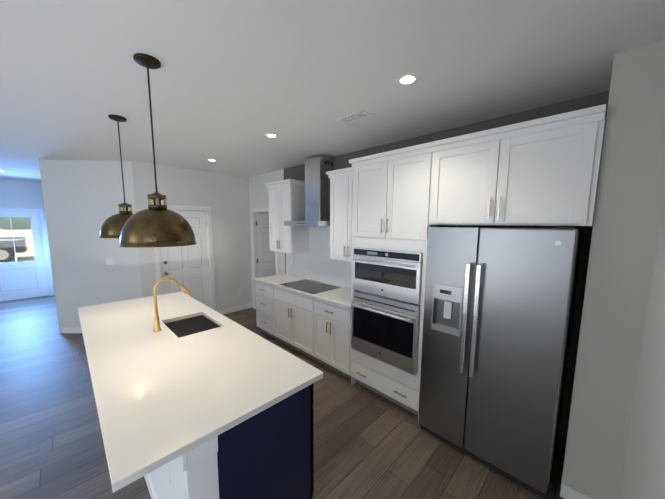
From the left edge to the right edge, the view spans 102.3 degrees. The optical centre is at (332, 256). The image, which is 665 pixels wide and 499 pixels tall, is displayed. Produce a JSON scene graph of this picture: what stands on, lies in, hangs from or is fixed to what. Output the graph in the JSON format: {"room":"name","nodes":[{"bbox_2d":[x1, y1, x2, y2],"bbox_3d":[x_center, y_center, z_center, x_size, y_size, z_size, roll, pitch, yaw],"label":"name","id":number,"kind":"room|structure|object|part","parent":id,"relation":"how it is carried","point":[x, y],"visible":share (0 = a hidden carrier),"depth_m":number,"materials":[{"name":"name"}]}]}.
{"room":"kitchen","nodes":[
{"label":"kitchen","id":0,"kind":"room"},
{"bbox_2d":[0,179,54,291],"bbox_3d":[-8.244,-0.255,5.211,0.120,2.740,4.220,7,10,44],"label":"wall","id":1,"kind":"structure","parent":0,"point":[13,193],"depth_m":6.13,"materials":[{"name":"white paint"}]},
{"bbox_2d":[0,211,48,291],"bbox_3d":[-7.320,-0.013,6.180,0.120,2.040,0.910,7,10,44],"label":"door frame","id":2,"kind":"structure","parent":1,"relation":"attached to","point":[41,234],"depth_m":6.37,"materials":[{"name":"white wood"}]},
{"bbox_2d":[0,212,48,301],"bbox_3d":[-7.318,-0.011,6.178,0.045,2.020,0.894,7,10,44],"label":"front door","id":3,"kind":"structure","parent":1,"relation":"in","point":[15,278],"depth_m":6.31,"materials":[{"name":"white wood"}]},
{"bbox_2d":[0,216,36,263],"bbox_3d":[-7.328,-0.382,6.082,0.107,1.060,0.725,7,10,44],"label":"window","id":4,"kind":"structure","parent":3,"relation":"attached to","point":[16,239],"depth_m":6.17,"materials":[{"name":"clear glass"}]},
{"bbox_3d":[-7.316,-0.388,6.133,0.053,1.060,0.634,7,10,44],"label":"front door muntins","id":5,"kind":"part","parent":4,"relation":"part of","materials":[{"name":"white"}]},
{"bbox_2d":[40,182,53,290],"bbox_3d":[-5.561,-0.262,5.422,3.350,2.740,0.140,7,10,44],"label":"wall","id":6,"kind":"structure","parent":0,"point":[40,182],"depth_m":6.49,"materials":[{"name":"white paint"}]},
{"bbox_2d":[0,204,591,498],"bbox_3d":[-3.748,0.380,2.846,9.680,2.110,7.120,7,10,44],"label":"trim","id":7,"kind":"structure","parent":6,"relation":"attached to","point":[567,492],"depth_m":5.14,"materials":[{"name":"white wood"}]},
{"bbox_2d":[39,160,141,332],"bbox_3d":[-3.778,-0.113,4.299,1.366,2.740,0.120,0,7,-2],"label":"wall","id":8,"kind":"structure","parent":0,"point":[82,199],"depth_m":4.21,"materials":[{"name":"white paint"}]},
{"bbox_2d":[62,327,81,332],"bbox_3d":[-3.755,1.208,4.393,1.306,0.095,0.013,0,7,-2],"label":"baseboard","id":9,"kind":"structure","parent":8,"relation":"attached to","point":[71,330],"depth_m":4.37,"materials":[{"name":"white wood"}]},
{"bbox_2d":[105,258,113,264],"bbox_3d":[-3.554,0.076,4.265,0.120,0.115,0.010,0,7,-3],"label":"wall plate","id":10,"kind":"object","parent":8,"relation":"attached to","point":[109,261],"depth_m":4.26,"materials":[{"name":"white plastic"}]},
{"bbox_2d":[131,161,251,310],"bbox_3d":[-2.452,-0.187,4.983,0.130,2.740,1.930,7,10,44],"label":"wall","id":11,"kind":"structure","parent":0,"point":[232,201],"depth_m":5.12,"materials":[{"name":"white paint"}]},
{"bbox_2d":[160,210,209,306],"bbox_3d":[-2.626,0.191,4.803,0.093,2.015,0.777,7,10,44],"label":"door","id":12,"kind":"structure","parent":11,"relation":"in","point":[186,267],"depth_m":4.86,"materials":[{"name":"white wood"}]},
{"bbox_3d":[-2.646,0.129,4.816,0.014,1.655,0.556,7,10,44],"label":"mould","id":13,"kind":"part","parent":12,"relation":"part of","materials":[{"name":"grey wood"}]},
{"bbox_2d":[0,295,565,498],"bbox_3d":[-3.022,1.373,3.709,9.920,0.060,9.440,7,10,44],"label":"floor","id":14,"kind":"structure","parent":0,"point":[369,444],"depth_m":2.24,"materials":[{"name":"brown wood"}]},
{"bbox_2d":[145,375,322,498],"bbox_3d":[-1.278,1.076,2.330,2.670,0.882,0.780,7,10,44],"label":"kitchen island","id":15,"kind":"object","parent":14,"relation":"on","point":[269,454],"depth_m":1.37,"materials":[{"name":"blue wood"}]},
{"bbox_2d":[165,462,170,483],"bbox_3d":[-0.838,1.081,1.361,0.070,0.115,0.007,7,10,44],"label":"receptacle","id":16,"kind":"object","parent":15,"relation":"attached to","point":[168,466],"depth_m":1.34,"materials":[{"name":"white plastic"}]},
{"bbox_2d":[78,291,322,492],"bbox_3d":[-1.355,0.628,2.195,2.690,0.034,0.986,7,10,44],"label":"island countertop","id":17,"kind":"structure","parent":15,"relation":"on","point":[157,395],"depth_m":1.54,"materials":[{"name":"white stone"}]},
{"bbox_2d":[153,278,190,331],"bbox_3d":[-1.345,0.387,2.252,0.091,0.431,0.299,7,10,44],"label":"faucet","id":18,"kind":"object","parent":17,"relation":"on","point":[157,328],"visible":1,"depth_m":2.18,"materials":[{"name":"gold metal"}]},
{"bbox_3d":[-1.374,0.328,2.237,0.022,0.311,0.208,7,10,44],"label":"spout","id":19,"kind":"part","parent":18,"relation":"part of","materials":[{"name":"gold metal"}]},
{"bbox_2d":[164,315,220,337],"bbox_3d":[-1.248,0.724,2.394,0.560,0.198,0.400,7,10,44],"label":"sink","id":20,"kind":"object","parent":17,"relation":"in","point":[188,326],"visible":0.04,"depth_m":2.60,"materials":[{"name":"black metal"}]},
{"bbox_2d":[255,281,270,335],"bbox_3d":[-0.829,0.827,4.411,0.595,0.882,0.628,7,10,44],"label":"base cabinet","id":21,"kind":"object","parent":14,"relation":"on","point":[263,291],"depth_m":4.23,"materials":[{"name":"white wood"}]},
{"bbox_3d":[-1.064,0.513,4.178,0.516,0.153,0.020,7,10,44],"label":"drawer","id":22,"kind":"part","parent":21,"relation":"part of","materials":[{"name":"white wood"}]},
{"bbox_3d":[-1.067,1.033,4.241,0.516,0.285,0.020,7,10,44],"label":"drawer","id":23,"kind":"part","parent":21,"relation":"part of","materials":[{"name":"white wood"}]},
{"bbox_3d":[-1.065,0.740,4.206,0.516,0.275,0.020,7,10,44],"label":"drawer","id":24,"kind":"part","parent":21,"relation":"part of","materials":[{"name":"white wood"}]},
{"bbox_3d":[-0.717,0.933,3.880,0.440,0.575,0.020,7,10,44],"label":"door","id":25,"kind":"part","parent":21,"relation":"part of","materials":[{"name":"white wood"}]},
{"bbox_3d":[-0.556,0.577,3.679,0.886,0.153,0.020,7,10,44],"label":"drawer","id":26,"kind":"part","parent":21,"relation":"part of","materials":[{"name":"white wood"}]},
{"bbox_2d":[253,274,350,308],"bbox_3d":[-0.322,0.435,3.847,2.075,0.033,0.646,7,10,44],"label":"countertop","id":27,"kind":"structure","parent":21,"relation":"on","point":[341,296],"depth_m":3.57,"materials":[{"name":"white stone"}]},
{"bbox_2d":[279,279,340,293],"bbox_3d":[-0.331,0.417,3.829,0.760,0.007,0.515,7,10,44],"label":"cooktop","id":28,"kind":"object","parent":27,"relation":"in","point":[310,286],"visible":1,"depth_m":3.78,"materials":[{"name":"black glass"}]},
{"bbox_2d":[271,286,306,354],"bbox_3d":[-0.321,0.891,3.911,0.965,0.882,0.628,7,10,44],"label":"base cabinet","id":29,"kind":"object","parent":14,"relation":"on","point":[288,308],"depth_m":3.75,"materials":[{"name":"white wood"}]},
{"bbox_3d":[-0.401,0.973,3.568,0.440,0.575,0.020,7,10,44],"label":"door","id":30,"kind":"part","parent":29,"relation":"part of","materials":[{"name":"white wood"}]},
{"bbox_3d":[-0.128,1.007,3.300,0.300,0.575,0.020,7,10,44],"label":"door","id":31,"kind":"part","parent":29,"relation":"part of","materials":[{"name":"white wood"}]},
{"bbox_3d":[-0.017,0.645,3.147,0.606,0.153,0.020,7,10,44],"label":"drawer","id":32,"kind":"part","parent":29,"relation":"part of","materials":[{"name":"white wood"}]},
{"bbox_2d":[307,288,386,378],"bbox_3d":[0.173,0.954,3.424,0.689,0.882,0.628,7,10,44],"label":"base cabinet","id":33,"kind":"object","parent":14,"relation":"on","point":[328,324],"depth_m":3.18,"materials":[{"name":"white wood"}]},
{"bbox_3d":[0.089,1.035,3.086,0.300,0.575,0.020,7,10,44],"label":"door","id":34,"kind":"part","parent":33,"relation":"part of","materials":[{"name":"white wood"}]},
{"bbox_2d":[351,340,421,418],"bbox_3d":[0.711,1.231,2.918,0.792,0.460,0.628,7,10,44],"label":"base cabinet","id":35,"kind":"object","parent":14,"relation":"on","point":[401,387],"depth_m":2.64,"materials":[{"name":"white wood"}]},
{"bbox_3d":[0.497,1.273,2.705,0.814,0.180,0.020,7,10,44],"label":"tower drawer","id":36,"kind":"part","parent":35,"relation":"part of","materials":[{"name":"white wood"}]},
{"bbox_2d":[351,291,420,374],"bbox_3d":[0.668,0.691,2.804,0.748,0.624,0.686,7,10,44],"label":"wall oven","id":37,"kind":"object","parent":35,"relation":"in","point":[385,329],"visible":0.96,"depth_m":2.55,"materials":[{"name":"silver metal"}]},
{"bbox_2d":[418,226,582,498],"bbox_3d":[1.292,0.655,2.158,0.897,1.791,0.732,7,10,44],"label":"fridge","id":38,"kind":"object","parent":14,"relation":"on","point":[499,304],"visible":1,"depth_m":1.86,"materials":[{"name":"silver metal"}]},
{"bbox_3d":[0.907,0.286,2.097,0.205,0.110,0.041,7,10,44],"label":"dispenser panel","id":39,"kind":"part","parent":38,"relation":"part of","materials":[{"name":"grey metal"}]},
{"bbox_3d":[0.918,0.631,2.149,0.371,1.720,0.072,7,10,44],"label":"door","id":40,"kind":"part","parent":38,"relation":"part of","materials":[{"name":"silver metal"}]},
{"bbox_3d":[1.237,0.671,1.835,0.515,1.720,0.072,7,10,44],"label":"door","id":41,"kind":"part","parent":38,"relation":"part of","materials":[{"name":"silver metal"}]},
{"bbox_2d":[0,0,664,181],"bbox_3d":[-3.003,-1.416,3.372,9.920,0.080,9.440,7,10,44],"label":"ceiling","id":42,"kind":"structure","parent":0,"point":[233,83],"depth_m":1.66,"materials":[{"name":"white paint"}]},
{"bbox_2d":[99,115,132,237],"bbox_3d":[-1.936,-0.717,2.470,0.410,1.075,0.410,7,10,44],"label":"pendant light","id":43,"kind":"object","parent":42,"relation":"hanging from","point":[112,226],"visible":0.71,"depth_m":2.38,"materials":[{"name":"brown metal"}]},
{"bbox_3d":[-1.939,-0.294,2.521,0.410,0.224,0.410,7,10,44],"label":"lamp shade","id":44,"kind":"part","parent":43,"relation":"part of","materials":[{"name":"brown metal"}]},
{"bbox_3d":[-1.935,-0.867,2.452,0.010,0.734,0.010,7,10,44],"label":"cord","id":45,"kind":"part","parent":43,"relation":"part of","materials":[{"name":"black plastic"}]},
{"bbox_2d":[119,53,196,247],"bbox_3d":[-1.081,-0.608,1.621,0.410,1.075,0.410,7,10,44],"label":"pendant light","id":46,"kind":"object","parent":42,"relation":"hanging from","point":[157,224],"visible":1,"depth_m":1.55,"materials":[{"name":"brown metal"}]},
{"bbox_3d":[-1.080,-0.758,1.603,0.010,0.734,0.010,7,10,44],"label":"cord","id":47,"kind":"part","parent":46,"relation":"part of","materials":[{"name":"black plastic"}]},
{"bbox_3d":[-1.084,-0.186,1.672,0.410,0.224,0.410,7,10,44],"label":"lamp shade","id":48,"kind":"part","parent":46,"relation":"part of","materials":[{"name":"brown metal"}]},
{"bbox_2d":[264,133,277,137],"bbox_3d":[-0.654,-1.294,2.868,0.148,0.006,0.148,7,10,44],"label":"recessed light","id":49,"kind":"object","parent":42,"relation":"in","point":[269,135],"visible":0.96,"depth_m":2.86,"materials":[{"name":"white plastic"}]},
{"bbox_2d":[335,110,370,123],"bbox_3d":[0.175,-1.229,2.366,0.310,0.004,0.140,7,10,44],"label":"ceiling vent","id":50,"kind":"object","parent":42,"relation":"in","point":[354,116],"visible":1,"depth_m":2.36,"materials":[{"name":"white metal"}]},
{"bbox_2d":[396,73,418,85],"bbox_3d":[0.488,-1.150,1.743,0.148,0.006,0.148,7,10,44],"label":"recessed light","id":51,"kind":"object","parent":42,"relation":"in","point":[408,79],"visible":1,"depth_m":1.74,"materials":[{"name":"white plastic"}]},
{"bbox_2d":[248,91,609,445],"bbox_3d":[0.233,-0.023,3.781,5.650,2.740,0.128,7,10,44],"label":"wall","id":52,"kind":"structure","parent":0,"point":[315,264],"depth_m":2.99,"materials":[{"name":"white paint"}]},
{"bbox_2d":[257,213,275,276],"bbox_3d":[-1.240,0.077,5.820,0.760,2.015,0.035,-4,8,-31],"label":"door","id":53,"kind":"structure","parent":52,"relation":"in","point":[266,253],"depth_m":5.65,"materials":[{"name":"white wood"}]},
{"bbox_2d":[267,180,308,253],"bbox_3d":[-0.715,-0.614,4.331,0.610,1.068,0.348,7,10,44],"label":"upper cabinet","id":54,"kind":"object","parent":52,"relation":"attached to","point":[287,199],"depth_m":4.14,"materials":[{"name":"white wood"}]},
{"bbox_3d":[-0.937,-0.600,4.322,0.294,1.028,0.020,7,10,44],"label":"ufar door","id":55,"kind":"part","parent":54,"relation":"part of","materials":[{"name":"white wood"}]},
{"bbox_3d":[-0.724,-0.573,4.112,0.294,1.028,0.020,7,10,44],"label":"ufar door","id":56,"kind":"part","parent":54,"relation":"part of","materials":[{"name":"white wood"}]},
{"bbox_2d":[284,156,334,225],"bbox_3d":[-0.261,-0.894,3.733,0.756,0.926,0.491,7,10,44],"label":"range hood","id":57,"kind":"object","parent":52,"relation":"attached to","point":[317,195],"visible":0.88,"depth_m":3.68,"materials":[{"name":"silver metal"}]},
{"bbox_2d":[327,168,353,263],"bbox_3d":[0.305,-0.485,3.327,0.624,1.068,0.348,7,10,44],"label":"upper cabinet","id":58,"kind":"object","parent":52,"relation":"attached to","point":[340,182],"depth_m":3.29,"materials":[{"name":"white wood"}]},
{"bbox_3d":[0.081,-0.472,3.320,0.302,1.028,0.020,7,10,44],"label":"door","id":59,"kind":"part","parent":58,"relation":"part of","materials":[{"name":"white wood"}]},
{"bbox_3d":[0.298,-0.444,3.106,0.299,1.028,0.020,7,10,44],"label":"door","id":60,"kind":"part","parent":58,"relation":"part of","materials":[{"name":"white wood"}]},
{"bbox_2d":[351,144,430,255],"bbox_3d":[0.724,-0.514,2.707,0.814,0.856,0.628,7,10,44],"label":"upper cabinet","id":61,"kind":"object","parent":52,"relation":"attached to","point":[389,192],"depth_m":2.45,"materials":[{"name":"white wood"}]},
{"bbox_3d":[0.364,-0.546,2.631,0.404,0.707,0.020,7,10,44],"label":"tower door","id":62,"kind":"part","parent":61,"relation":"part of","materials":[{"name":"white wood"}]},
{"bbox_2d":[352,248,422,304],"bbox_3d":[0.678,0.139,2.743,0.748,0.444,0.670,7,10,44],"label":"microwave","id":63,"kind":"object","parent":61,"relation":"in","point":[396,275],"visible":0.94,"depth_m":2.49,"materials":[{"name":"silver metal"}]},
{"bbox_3d":[0.498,-0.024,2.540,0.748,0.075,0.052,7,10,44],"label":"frame","id":64,"kind":"part","parent":63,"relation":"part of","materials":[{"name":"silver metal"}]},
{"bbox_3d":[0.655,-0.509,2.344,0.404,0.707,0.020,7,10,44],"label":"tower door","id":65,"kind":"part","parent":61,"relation":"part of","materials":[{"name":"white wood"}]},
{"bbox_2d":[427,108,605,227],"bbox_3d":[1.366,-0.551,2.061,0.977,0.618,0.628,7,10,44],"label":"upper cabinet","id":66,"kind":"object","parent":52,"relation":"attached to","point":[544,171],"depth_m":1.75,"materials":[{"name":"white wood"}]},
{"bbox_3d":[0.319,-0.984,3.033,3.894,0.074,0.662,7,10,44],"label":"crown","id":67,"kind":"part","parent":66,"relation":"part of","materials":[{"name":"white wood"}]},
{"bbox_3d":[0.976,-0.537,2.020,0.467,0.570,0.020,7,10,44],"label":"fridgetop door","id":68,"kind":"part","parent":66,"relation":"part of","materials":[{"name":"white wood"}]},
{"bbox_3d":[1.101,-0.345,1.877,0.011,0.135,0.035,7,10,44],"label":"fridgetop pull","id":69,"kind":"part","parent":66,"relation":"part of","materials":[{"name":"beige"}]},
{"bbox_3d":[1.144,-0.340,1.835,0.011,0.135,0.035,7,10,44],"label":"fridgetop pull","id":70,"kind":"part","parent":66,"relation":"part of","materials":[{"name":"beige"}]},
{"bbox_3d":[1.312,-0.495,1.689,0.470,0.570,0.020,7,10,44],"label":"fridgetop door","id":71,"kind":"part","parent":66,"relation":"part of","materials":[{"name":"white wood"}]},
{"bbox_2d":[561,39,664,498],"bbox_3d":[1.870,0.240,1.703,0.375,2.740,0.552,7,10,44],"label":"wall","id":72,"kind":"structure","parent":0,"point":[630,197],"depth_m":1.53,"materials":[{"name":"grey paint"}]},
{"bbox_2d":[619,199,664,498],"bbox_3d":[-0.505,0.533,-0.854,0.120,2.740,6.448,7,10,44],"label":"wall","id":73,"kind":"structure","parent":0,"point":[643,475],"depth_m":1.22,"materials":[{"name":"white paint"}]},
{"label":"outside","id":74,"kind":"structure","parent":0,"visible":0},
{"bbox_2d":[0,217,34,261],"bbox_3d":[-17.890,-3.849,16.848,30.480,7.348,24.387,7,10,44],"label":"yard","id":75,"kind":"structure","parent":74,"point":[27,233],"depth_m":17.96,"materials":[{"name":"white"}]},
{"bbox_2d":[0,236,29,262],"bbox_3d":[-17.114,-0.599,12.001,1.940,1.890,4.550,7,10,44],"label":"car","id":76,"kind":"object","parent":75,"relation":"on","point":[7,242],"depth_m":12.67,"materials":[{"name":"grey metal"}]}
]}

